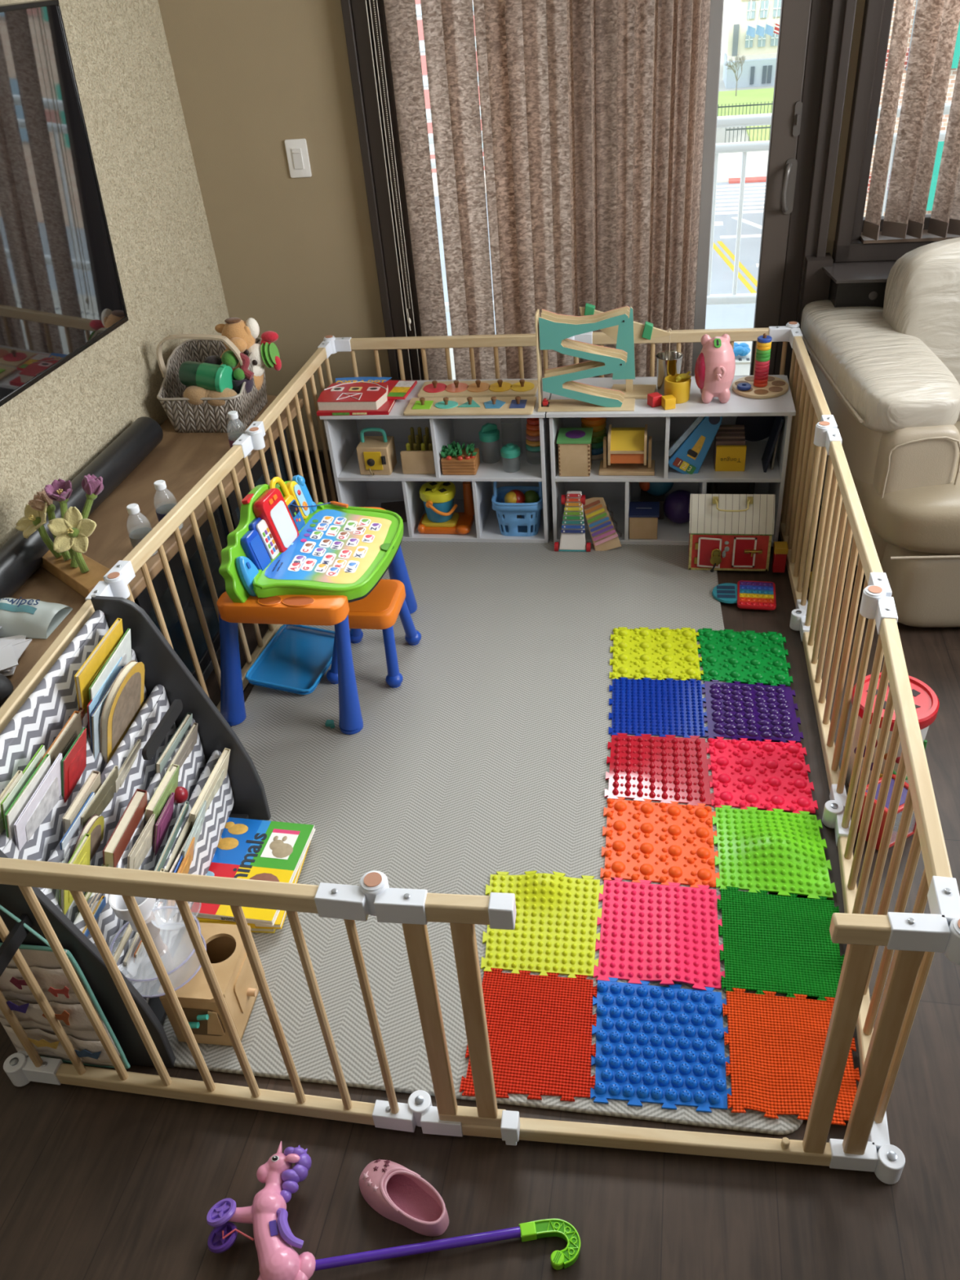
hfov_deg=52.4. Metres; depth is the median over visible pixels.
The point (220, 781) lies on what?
picture
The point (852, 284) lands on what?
base cabinet
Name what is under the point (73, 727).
book
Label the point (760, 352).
ring
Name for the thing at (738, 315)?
road
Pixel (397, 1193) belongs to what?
clog
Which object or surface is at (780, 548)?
toy piece
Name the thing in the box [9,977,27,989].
print
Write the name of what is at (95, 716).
book
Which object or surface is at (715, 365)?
piggy bank
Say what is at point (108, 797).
picture
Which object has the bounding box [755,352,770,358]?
ring
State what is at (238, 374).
pompon
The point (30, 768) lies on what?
book
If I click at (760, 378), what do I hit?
ring
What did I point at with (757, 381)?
ring
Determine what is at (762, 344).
ring
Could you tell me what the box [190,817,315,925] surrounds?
book
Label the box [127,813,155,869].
book
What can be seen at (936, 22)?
vertical blind
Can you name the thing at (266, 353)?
plush
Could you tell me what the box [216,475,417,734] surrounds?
desk
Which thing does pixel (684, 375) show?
giraffe
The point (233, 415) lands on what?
water bottle
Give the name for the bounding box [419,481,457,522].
bucket
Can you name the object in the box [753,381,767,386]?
ring
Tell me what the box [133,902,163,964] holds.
book
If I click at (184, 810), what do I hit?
book
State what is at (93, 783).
book
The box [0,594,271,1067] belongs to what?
bookshelf
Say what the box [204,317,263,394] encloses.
plush
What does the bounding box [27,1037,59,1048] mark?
print
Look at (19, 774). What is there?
book
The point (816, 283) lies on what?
trim
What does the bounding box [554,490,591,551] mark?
xylophone
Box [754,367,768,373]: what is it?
ring
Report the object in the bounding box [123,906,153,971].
book
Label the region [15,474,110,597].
artificial flowers
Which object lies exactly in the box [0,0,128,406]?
television
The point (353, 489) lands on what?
cube shelf
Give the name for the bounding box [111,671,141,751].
picture
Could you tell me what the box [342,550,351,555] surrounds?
picture
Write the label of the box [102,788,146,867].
book
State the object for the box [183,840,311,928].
book
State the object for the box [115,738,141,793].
book
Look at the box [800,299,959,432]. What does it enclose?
armrest
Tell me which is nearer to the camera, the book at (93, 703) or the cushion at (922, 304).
the book at (93, 703)
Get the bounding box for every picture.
[0,817,4,835]
[25,777,59,841]
[68,746,84,792]
[68,852,87,902]
[89,824,101,861]
[90,785,114,817]
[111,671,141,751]
[117,653,126,666]
[133,830,151,869]
[140,919,159,963]
[156,782,175,821]
[159,805,172,839]
[171,854,191,906]
[193,817,203,850]
[204,768,224,813]
[292,562,301,568]
[296,555,304,560]
[305,543,313,548]
[306,560,314,565]
[314,531,322,536]
[318,564,327,569]
[323,539,331,544]
[325,555,333,559]
[329,567,338,573]
[337,560,345,564]
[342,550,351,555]
[348,562,357,568]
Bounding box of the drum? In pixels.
[599,424,654,475]
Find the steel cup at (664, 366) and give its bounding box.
[654,351,683,395]
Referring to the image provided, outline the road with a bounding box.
[434,182,765,335]
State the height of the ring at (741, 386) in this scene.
0.012 m
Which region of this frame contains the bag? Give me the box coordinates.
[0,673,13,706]
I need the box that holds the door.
[377,0,857,381]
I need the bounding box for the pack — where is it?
[0,596,72,639]
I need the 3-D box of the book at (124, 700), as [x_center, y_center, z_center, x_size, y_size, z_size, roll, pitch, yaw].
[-0.763,0.137,2.087,0.070,0.173,0.191,1,36,9]
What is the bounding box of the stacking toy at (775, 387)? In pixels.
[732,333,788,399]
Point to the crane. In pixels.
(642, 331)
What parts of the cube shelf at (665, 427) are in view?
panel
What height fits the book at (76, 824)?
0.152 m
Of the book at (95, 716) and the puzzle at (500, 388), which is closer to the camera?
the book at (95, 716)
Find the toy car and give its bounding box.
[541,398,549,406]
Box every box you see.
[157,922,265,1045]
[355,427,396,475]
[400,426,435,474]
[556,427,592,476]
[628,501,659,539]
[640,488,664,519]
[713,424,746,471]
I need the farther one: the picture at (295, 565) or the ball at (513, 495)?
the ball at (513, 495)
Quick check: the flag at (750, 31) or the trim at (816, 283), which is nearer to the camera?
the trim at (816, 283)
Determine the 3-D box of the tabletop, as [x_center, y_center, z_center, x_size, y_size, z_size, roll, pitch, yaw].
[-0.514,-0.089,2.550,0.345,0.058,0.095,2,36,10]
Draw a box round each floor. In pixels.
[0,472,959,1279]
[448,341,751,379]
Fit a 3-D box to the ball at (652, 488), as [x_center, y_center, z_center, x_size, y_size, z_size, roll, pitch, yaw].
[0.635,-0.579,3.507,0.125,0.120,0.116,2,36,10]
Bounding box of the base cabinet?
[808,260,896,497]
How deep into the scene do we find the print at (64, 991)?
1.75 m
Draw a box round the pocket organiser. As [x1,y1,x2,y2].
[0,905,130,1068]
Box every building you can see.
[414,0,484,179]
[721,0,781,88]
[863,0,959,217]
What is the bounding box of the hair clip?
[324,720,334,728]
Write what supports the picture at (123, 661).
attached to the book at (123, 649)
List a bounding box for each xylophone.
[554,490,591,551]
[582,497,622,551]
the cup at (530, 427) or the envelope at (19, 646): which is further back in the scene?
the cup at (530, 427)
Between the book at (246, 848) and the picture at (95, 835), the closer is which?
the picture at (95, 835)
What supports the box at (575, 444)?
on the cube shelf at (665, 427)
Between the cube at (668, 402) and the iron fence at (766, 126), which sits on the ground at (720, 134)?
the iron fence at (766, 126)
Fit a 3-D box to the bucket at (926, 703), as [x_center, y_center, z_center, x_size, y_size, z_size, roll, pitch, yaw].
[0.976,0.244,2.344,0.188,0.277,0.197,2,36,10]
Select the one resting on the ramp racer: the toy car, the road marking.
the toy car
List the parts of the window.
sill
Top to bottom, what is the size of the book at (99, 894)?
0.128 m
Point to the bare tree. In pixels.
(743, 56)
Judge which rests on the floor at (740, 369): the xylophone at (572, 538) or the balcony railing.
the balcony railing
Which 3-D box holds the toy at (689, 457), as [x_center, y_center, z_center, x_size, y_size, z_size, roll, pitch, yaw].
[0.713,-0.647,3.244,0.188,0.218,0.052,-10,36,-6]
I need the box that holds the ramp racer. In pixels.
[534,305,635,412]
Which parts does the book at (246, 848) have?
panel, panel, panel, panel, panel, photo panel, panel, photo panel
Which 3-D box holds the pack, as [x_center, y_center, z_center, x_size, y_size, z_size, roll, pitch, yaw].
[-1.126,-0.067,2.330,0.250,0.060,0.125,2,36,10]
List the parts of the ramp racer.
post, board, teal post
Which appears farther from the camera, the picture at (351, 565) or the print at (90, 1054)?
the picture at (351, 565)
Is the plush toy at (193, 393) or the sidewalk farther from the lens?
the sidewalk
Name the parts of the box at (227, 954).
plate, plate, knob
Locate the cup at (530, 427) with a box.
[526,423,539,431]
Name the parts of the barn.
door frame, barn door, floral trim, carry handle, door frame, barn door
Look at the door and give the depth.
3.18 m
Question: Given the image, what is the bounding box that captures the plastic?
[733,342,751,356]
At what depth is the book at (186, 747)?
2.22 m
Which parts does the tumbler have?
lid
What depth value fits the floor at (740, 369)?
4.85 m
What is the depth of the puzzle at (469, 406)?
3.26 m
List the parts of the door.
fixed frame, frame, handle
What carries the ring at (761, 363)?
on the ring at (758, 366)
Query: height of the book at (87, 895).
0.136 m
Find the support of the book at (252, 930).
on the play mat at (488, 756)
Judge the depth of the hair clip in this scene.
2.74 m
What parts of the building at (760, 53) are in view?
building door, door, door, door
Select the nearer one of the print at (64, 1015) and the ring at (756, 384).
the print at (64, 1015)
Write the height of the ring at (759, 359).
0.012 m
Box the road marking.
[713,217,762,293]
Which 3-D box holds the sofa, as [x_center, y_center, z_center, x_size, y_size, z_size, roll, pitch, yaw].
[1.711,-0.720,2.980,1.309,0.970,1.113,-2,36,4]
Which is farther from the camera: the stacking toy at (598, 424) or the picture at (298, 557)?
the stacking toy at (598, 424)
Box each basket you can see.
[155,333,267,432]
[491,481,542,536]
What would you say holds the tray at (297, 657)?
on the play mat at (488, 756)
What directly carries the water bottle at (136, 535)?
on the tv console
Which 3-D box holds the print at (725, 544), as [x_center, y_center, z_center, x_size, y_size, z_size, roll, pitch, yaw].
[0.806,-0.297,3.201,0.022,0.064,0.002,2,36,10]
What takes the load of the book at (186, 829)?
in the bookshelf at (42, 716)
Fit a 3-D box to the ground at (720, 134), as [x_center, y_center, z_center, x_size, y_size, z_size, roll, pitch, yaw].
[39.124,-80.628,126.369,150.000,0.200,294.000,2,36,10]
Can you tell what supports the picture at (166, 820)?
attached to the book at (163, 822)
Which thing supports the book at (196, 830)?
in the bookshelf at (42, 716)
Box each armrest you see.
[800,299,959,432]
[851,421,959,554]
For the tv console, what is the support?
on the floor at (96, 1184)
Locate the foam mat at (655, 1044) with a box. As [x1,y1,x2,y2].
[459,626,859,1125]
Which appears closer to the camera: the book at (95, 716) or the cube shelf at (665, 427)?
the book at (95, 716)
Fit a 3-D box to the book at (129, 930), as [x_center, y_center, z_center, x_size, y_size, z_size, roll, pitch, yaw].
[-0.704,0.631,1.940,0.048,0.137,0.141,0,36,8]
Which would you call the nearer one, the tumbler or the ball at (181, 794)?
the ball at (181, 794)
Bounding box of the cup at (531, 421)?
[526,417,539,425]
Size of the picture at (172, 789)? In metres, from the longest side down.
0.098 x 0.068 x 0.001 m
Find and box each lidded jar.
[478,422,499,442]
[500,443,520,458]
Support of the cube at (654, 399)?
on the cube shelf at (665, 427)
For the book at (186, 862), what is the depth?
2.10 m
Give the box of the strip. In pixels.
[734,347,751,364]
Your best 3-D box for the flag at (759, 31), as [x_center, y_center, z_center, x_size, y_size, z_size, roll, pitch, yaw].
[20.961,-47.015,72.634,0.649,3.755,0.657,2,36,10]
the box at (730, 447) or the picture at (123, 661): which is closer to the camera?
the picture at (123, 661)
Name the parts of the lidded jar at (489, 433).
lid, lid handle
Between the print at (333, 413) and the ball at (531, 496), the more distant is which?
the ball at (531, 496)
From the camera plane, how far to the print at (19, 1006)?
1.81 m
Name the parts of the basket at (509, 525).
handle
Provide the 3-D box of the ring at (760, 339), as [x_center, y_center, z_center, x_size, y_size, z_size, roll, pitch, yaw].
[0.911,-0.963,3.123,0.045,0.012,0.045,2,36,10]
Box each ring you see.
[737,382,751,391]
[753,377,768,383]
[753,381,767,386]
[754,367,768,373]
[754,370,768,376]
[754,374,768,380]
[755,348,770,354]
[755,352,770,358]
[755,355,769,361]
[755,360,769,365]
[755,363,769,368]
[756,341,771,346]
[756,344,771,351]
[757,335,772,342]
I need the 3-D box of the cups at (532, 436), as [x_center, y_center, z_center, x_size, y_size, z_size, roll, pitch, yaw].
[0.192,-0.716,3.396,0.072,0.197,0.072,2,36,10]
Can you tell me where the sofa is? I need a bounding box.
[800,237,959,627]
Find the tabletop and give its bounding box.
[216,591,349,626]
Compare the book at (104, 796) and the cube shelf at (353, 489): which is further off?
the cube shelf at (353, 489)
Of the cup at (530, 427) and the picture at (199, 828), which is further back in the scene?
the cup at (530, 427)
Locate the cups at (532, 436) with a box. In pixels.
[525,417,540,452]
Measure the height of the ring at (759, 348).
0.012 m
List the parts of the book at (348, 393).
sky panel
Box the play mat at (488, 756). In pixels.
[162,523,803,1134]
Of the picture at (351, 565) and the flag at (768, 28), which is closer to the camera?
the picture at (351, 565)
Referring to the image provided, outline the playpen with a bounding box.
[0,321,959,1184]
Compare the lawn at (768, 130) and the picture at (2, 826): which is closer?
the picture at (2, 826)
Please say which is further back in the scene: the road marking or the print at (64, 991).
the road marking
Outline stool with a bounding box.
[326,578,421,688]
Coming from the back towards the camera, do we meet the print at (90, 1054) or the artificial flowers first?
the artificial flowers
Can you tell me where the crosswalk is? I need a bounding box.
[715,182,765,214]
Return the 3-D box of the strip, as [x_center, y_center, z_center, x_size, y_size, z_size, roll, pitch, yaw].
[1.138,-1.439,4.955,1.000,0.012,0.200,2,36,10]
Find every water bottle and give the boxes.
[126,503,151,547]
[153,480,175,521]
[227,410,244,448]
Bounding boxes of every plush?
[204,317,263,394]
[243,330,281,376]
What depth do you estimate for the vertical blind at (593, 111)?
3.22 m
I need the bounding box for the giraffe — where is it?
[675,370,691,382]
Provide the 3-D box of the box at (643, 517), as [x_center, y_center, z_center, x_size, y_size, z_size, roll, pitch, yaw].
[0.576,-0.420,3.432,0.105,0.097,0.103,2,36,10]
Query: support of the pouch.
in the woven basket at (184, 416)
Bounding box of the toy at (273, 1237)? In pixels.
[206,1141,580,1279]
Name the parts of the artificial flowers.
stem, stem, stem, stem, stem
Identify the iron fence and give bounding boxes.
[717,101,773,116]
[724,124,770,142]
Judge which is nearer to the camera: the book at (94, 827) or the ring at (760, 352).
the book at (94, 827)
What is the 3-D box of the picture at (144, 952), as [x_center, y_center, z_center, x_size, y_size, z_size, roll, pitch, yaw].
[-0.667,0.614,1.969,0.001,0.059,0.091,15,35,-2]
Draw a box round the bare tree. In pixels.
[724,55,746,96]
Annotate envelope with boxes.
[0,635,26,675]
[0,639,31,671]
[0,643,18,671]
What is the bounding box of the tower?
[108,893,206,997]
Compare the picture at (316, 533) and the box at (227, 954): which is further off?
the picture at (316, 533)
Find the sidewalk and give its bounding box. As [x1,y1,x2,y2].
[432,151,768,196]
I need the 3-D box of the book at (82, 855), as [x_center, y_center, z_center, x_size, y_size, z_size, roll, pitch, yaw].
[-0.769,0.454,1.853,0.054,0.135,0.111,0,36,8]
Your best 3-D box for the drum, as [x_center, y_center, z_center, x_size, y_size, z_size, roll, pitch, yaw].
[0.497,-0.642,3.294,0.186,0.148,0.100,2,36,10]
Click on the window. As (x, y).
(850, 245)
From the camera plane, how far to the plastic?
4.86 m
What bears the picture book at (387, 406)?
on the cube shelf at (353, 489)
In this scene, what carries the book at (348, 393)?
on the picture book at (387, 406)
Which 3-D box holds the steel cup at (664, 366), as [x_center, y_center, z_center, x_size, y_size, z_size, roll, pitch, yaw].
[0.622,-0.879,3.222,0.090,0.124,0.090,2,36,10]
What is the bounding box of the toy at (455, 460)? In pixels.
[440,440,479,475]
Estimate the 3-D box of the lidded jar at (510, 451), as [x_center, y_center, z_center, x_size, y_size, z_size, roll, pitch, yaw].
[0.107,-0.635,3.384,0.070,0.092,0.070,2,36,10]
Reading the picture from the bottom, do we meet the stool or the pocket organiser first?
the pocket organiser
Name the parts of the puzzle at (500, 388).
knob, knob, knob, knob, knob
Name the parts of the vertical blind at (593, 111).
pull chain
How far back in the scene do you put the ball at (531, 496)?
3.47 m
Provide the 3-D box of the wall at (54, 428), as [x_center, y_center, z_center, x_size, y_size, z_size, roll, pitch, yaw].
[-1.487,-0.202,1.421,0.100,2.550,5.390,2,36,10]
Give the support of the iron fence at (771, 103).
on the ground at (720, 134)
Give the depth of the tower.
1.85 m
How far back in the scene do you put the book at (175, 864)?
2.07 m
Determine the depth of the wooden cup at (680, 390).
3.15 m
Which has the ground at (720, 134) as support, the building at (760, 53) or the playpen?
the building at (760, 53)
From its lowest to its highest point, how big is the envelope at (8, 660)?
0.003 m
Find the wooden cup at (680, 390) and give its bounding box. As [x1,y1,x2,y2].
[664,373,691,404]
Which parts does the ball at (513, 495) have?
yellow panel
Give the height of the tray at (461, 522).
0.150 m
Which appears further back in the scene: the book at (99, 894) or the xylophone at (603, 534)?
the xylophone at (603, 534)
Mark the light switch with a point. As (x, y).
(296, 149)
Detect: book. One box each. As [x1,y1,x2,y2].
[0,744,45,829]
[0,769,22,835]
[4,753,51,839]
[13,752,62,851]
[35,711,82,768]
[59,791,94,850]
[59,833,90,915]
[62,727,86,803]
[62,770,101,834]
[69,813,104,861]
[74,617,123,714]
[77,863,108,912]
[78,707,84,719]
[80,765,118,827]
[82,895,106,937]
[87,656,122,741]
[88,628,131,701]
[88,893,100,909]
[90,666,124,760]
[99,660,144,764]
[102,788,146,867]
[112,923,133,963]
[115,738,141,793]
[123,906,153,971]
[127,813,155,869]
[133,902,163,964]
[145,763,179,835]
[153,792,174,855]
[154,800,189,871]
[155,712,192,773]
[158,833,190,902]
[162,813,191,871]
[164,836,195,922]
[164,855,182,911]
[166,722,198,771]
[182,800,206,858]
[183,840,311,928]
[188,747,230,828]
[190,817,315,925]
[250,928,275,933]
[316,377,391,410]
[316,399,396,416]
[380,501,407,522]
[386,380,417,399]
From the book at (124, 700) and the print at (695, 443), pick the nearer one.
the book at (124, 700)
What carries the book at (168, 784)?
in the bookshelf at (42, 716)
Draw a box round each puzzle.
[403,395,536,415]
[417,378,537,397]
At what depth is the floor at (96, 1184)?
1.73 m
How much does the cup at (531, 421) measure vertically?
0.019 m
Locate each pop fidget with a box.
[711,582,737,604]
[737,580,776,610]
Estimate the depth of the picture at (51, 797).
1.82 m
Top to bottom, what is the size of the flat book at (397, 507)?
0.018 m
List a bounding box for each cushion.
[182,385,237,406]
[882,237,959,421]
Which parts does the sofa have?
arm, arm panel, panel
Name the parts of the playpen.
rail, rail, rail, rail, rail, rail, post, rail, rail, post, rail, rail, rail, rail, rail, post, rail, rail, rail, post, rail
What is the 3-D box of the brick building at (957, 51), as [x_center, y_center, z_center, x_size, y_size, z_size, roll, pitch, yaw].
[28.518,-24.856,29.780,33.500,23.100,16.250,2,36,10]
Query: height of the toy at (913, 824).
0.124 m
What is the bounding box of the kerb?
[728,176,766,183]
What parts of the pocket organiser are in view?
cloth panel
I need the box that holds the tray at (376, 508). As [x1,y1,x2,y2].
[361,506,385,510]
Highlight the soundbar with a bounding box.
[0,416,163,599]
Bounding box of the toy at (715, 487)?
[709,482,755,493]
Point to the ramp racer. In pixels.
(553, 330)
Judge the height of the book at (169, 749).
0.160 m
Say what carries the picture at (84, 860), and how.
attached to the book at (82, 855)
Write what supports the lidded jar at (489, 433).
on the cube shelf at (353, 489)
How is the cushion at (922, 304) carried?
on the sofa
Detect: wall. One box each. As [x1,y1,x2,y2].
[0,0,229,547]
[157,0,865,449]
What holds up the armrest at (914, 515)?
on the sofa
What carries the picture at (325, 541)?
on the desk
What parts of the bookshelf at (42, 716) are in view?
panel, panel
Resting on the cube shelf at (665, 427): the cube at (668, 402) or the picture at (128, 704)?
the cube at (668, 402)
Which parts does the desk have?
leg, yellow handle, dial panel, dial plate, stylus cord, green hinge knob, leg, leg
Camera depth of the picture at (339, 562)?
2.62 m
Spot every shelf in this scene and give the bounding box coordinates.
[319,378,552,543]
[546,374,795,546]
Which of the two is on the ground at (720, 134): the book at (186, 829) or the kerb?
the kerb
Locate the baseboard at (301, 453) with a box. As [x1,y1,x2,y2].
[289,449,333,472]
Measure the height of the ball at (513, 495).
0.072 m
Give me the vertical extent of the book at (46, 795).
0.162 m
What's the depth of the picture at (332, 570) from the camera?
2.59 m
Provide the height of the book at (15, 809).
0.179 m
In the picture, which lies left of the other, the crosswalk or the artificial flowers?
the artificial flowers
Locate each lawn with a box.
[717,88,773,116]
[746,124,770,141]
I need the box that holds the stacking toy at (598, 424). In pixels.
[581,417,606,460]
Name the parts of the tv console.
handle, handle, door, door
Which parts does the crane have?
hook cord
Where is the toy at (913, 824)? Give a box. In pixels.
[857,773,916,850]
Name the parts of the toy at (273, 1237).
hook handle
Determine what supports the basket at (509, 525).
on the cube shelf at (353, 489)
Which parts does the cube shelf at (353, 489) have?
panel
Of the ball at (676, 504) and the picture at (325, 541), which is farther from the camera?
the ball at (676, 504)
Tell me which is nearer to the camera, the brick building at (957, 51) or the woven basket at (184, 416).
the woven basket at (184, 416)
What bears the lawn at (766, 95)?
on the ground at (720, 134)
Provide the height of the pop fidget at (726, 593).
0.011 m
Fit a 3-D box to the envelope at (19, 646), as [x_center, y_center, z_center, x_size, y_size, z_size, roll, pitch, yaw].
[-1.126,0.037,2.209,0.180,0.003,0.120,-2,36,5]
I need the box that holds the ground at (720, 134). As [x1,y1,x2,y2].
[715,42,773,143]
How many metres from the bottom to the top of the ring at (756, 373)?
0.012 m
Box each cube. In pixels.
[647,391,662,407]
[661,394,675,409]
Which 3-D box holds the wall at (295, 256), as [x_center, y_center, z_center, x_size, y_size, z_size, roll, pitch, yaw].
[1.287,-1.671,3.107,4.675,2.550,0.100,2,36,10]
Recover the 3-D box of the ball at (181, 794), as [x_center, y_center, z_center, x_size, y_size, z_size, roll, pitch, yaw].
[-0.674,0.347,2.189,0.038,0.038,0.038,2,36,10]
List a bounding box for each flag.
[746,0,755,37]
[755,0,764,37]
[764,0,773,36]
[773,0,779,34]
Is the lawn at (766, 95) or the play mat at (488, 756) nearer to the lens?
the play mat at (488, 756)
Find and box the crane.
[579,302,671,399]
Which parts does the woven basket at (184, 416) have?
handle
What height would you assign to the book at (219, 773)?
0.156 m
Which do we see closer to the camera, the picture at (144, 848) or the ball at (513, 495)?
the picture at (144, 848)
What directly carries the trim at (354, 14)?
attached to the wall at (295, 256)
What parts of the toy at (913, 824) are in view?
clear lid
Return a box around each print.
[6,1000,29,1013]
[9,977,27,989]
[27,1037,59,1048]
[42,1010,70,1025]
[48,986,69,998]
[74,1048,101,1059]
[332,412,366,415]
[687,435,705,459]
[722,541,728,557]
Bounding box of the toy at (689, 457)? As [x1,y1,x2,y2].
[668,416,722,474]
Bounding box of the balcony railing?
[428,102,951,311]
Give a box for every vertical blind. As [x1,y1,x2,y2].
[365,0,710,380]
[862,0,959,240]
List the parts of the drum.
stand post, drum rail, drum panel, drum panel, stand post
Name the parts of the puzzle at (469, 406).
knob, knob, knob, knob, knob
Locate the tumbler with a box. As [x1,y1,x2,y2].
[178,360,234,392]
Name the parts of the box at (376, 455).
knob, door, handle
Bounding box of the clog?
[359,1158,448,1236]
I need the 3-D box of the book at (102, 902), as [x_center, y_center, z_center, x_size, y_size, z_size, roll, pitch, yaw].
[-0.742,0.567,1.872,0.042,0.121,0.104,1,36,9]
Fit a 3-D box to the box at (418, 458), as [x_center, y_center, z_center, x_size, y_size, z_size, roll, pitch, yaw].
[-0.208,-0.674,3.451,0.118,0.126,0.138,2,36,10]
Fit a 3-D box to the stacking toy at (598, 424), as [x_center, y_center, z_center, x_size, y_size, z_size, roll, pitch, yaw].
[0.396,-0.733,3.398,0.096,0.191,0.096,2,36,10]
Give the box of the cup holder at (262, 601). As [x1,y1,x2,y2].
[257,595,315,606]
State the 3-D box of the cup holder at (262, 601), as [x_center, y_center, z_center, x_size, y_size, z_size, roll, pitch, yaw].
[-0.499,-0.100,2.512,0.155,0.004,0.048,2,36,10]
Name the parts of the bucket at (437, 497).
lid, carry handle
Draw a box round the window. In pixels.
[831,0,959,262]
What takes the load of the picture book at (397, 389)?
on the picture book at (387, 406)
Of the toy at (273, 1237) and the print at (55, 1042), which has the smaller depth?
the toy at (273, 1237)
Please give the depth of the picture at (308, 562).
2.61 m
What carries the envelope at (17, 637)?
on the tv console
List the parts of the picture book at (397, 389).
panel, panel, panel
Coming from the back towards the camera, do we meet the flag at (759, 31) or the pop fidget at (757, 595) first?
the flag at (759, 31)
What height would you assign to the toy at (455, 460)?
0.093 m
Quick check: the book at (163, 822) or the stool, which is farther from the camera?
the stool
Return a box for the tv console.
[0,395,303,976]
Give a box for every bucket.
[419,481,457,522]
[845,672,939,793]
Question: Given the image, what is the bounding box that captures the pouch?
[231,377,253,393]
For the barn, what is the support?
on the play mat at (488, 756)
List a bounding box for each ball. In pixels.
[173,786,188,803]
[504,489,524,502]
[524,490,539,502]
[639,481,673,495]
[663,489,691,523]
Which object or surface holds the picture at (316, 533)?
on the desk
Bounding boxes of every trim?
[340,0,421,380]
[798,253,833,356]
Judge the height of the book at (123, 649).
0.207 m
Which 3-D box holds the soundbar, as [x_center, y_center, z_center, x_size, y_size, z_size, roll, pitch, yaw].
[-1.171,-0.248,2.556,0.099,0.099,1.450,1,36,9]
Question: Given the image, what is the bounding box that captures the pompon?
[233,368,244,380]
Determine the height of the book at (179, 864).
0.120 m
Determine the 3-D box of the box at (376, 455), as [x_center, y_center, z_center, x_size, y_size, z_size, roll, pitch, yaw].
[-0.369,-0.672,3.442,0.112,0.158,0.117,2,36,10]
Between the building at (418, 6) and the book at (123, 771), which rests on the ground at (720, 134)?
the building at (418, 6)
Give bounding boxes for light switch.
[284,138,311,177]
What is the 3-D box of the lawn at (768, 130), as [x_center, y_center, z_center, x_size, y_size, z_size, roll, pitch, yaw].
[28.047,-29.794,56.515,24.100,0.150,7.100,2,36,10]
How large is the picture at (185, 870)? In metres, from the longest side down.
0.112 x 0.058 x 0.002 m
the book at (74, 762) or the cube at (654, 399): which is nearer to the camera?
the book at (74, 762)
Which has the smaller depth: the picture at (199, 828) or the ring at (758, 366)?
the picture at (199, 828)
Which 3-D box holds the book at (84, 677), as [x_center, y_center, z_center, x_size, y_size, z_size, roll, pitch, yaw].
[-0.802,0.105,2.080,0.068,0.242,0.202,2,36,10]
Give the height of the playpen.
0.662 m
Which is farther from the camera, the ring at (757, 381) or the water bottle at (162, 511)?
the ring at (757, 381)
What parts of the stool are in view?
leg, leg, seat, leg, leg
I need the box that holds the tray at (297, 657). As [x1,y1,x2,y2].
[244,624,334,694]
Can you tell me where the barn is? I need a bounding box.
[688,493,775,572]
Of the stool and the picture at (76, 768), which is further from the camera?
the stool
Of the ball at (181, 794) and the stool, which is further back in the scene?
the stool
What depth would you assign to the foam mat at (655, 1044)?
2.12 m
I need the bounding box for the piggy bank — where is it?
[694,333,735,403]
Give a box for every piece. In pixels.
[772,541,788,573]
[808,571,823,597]

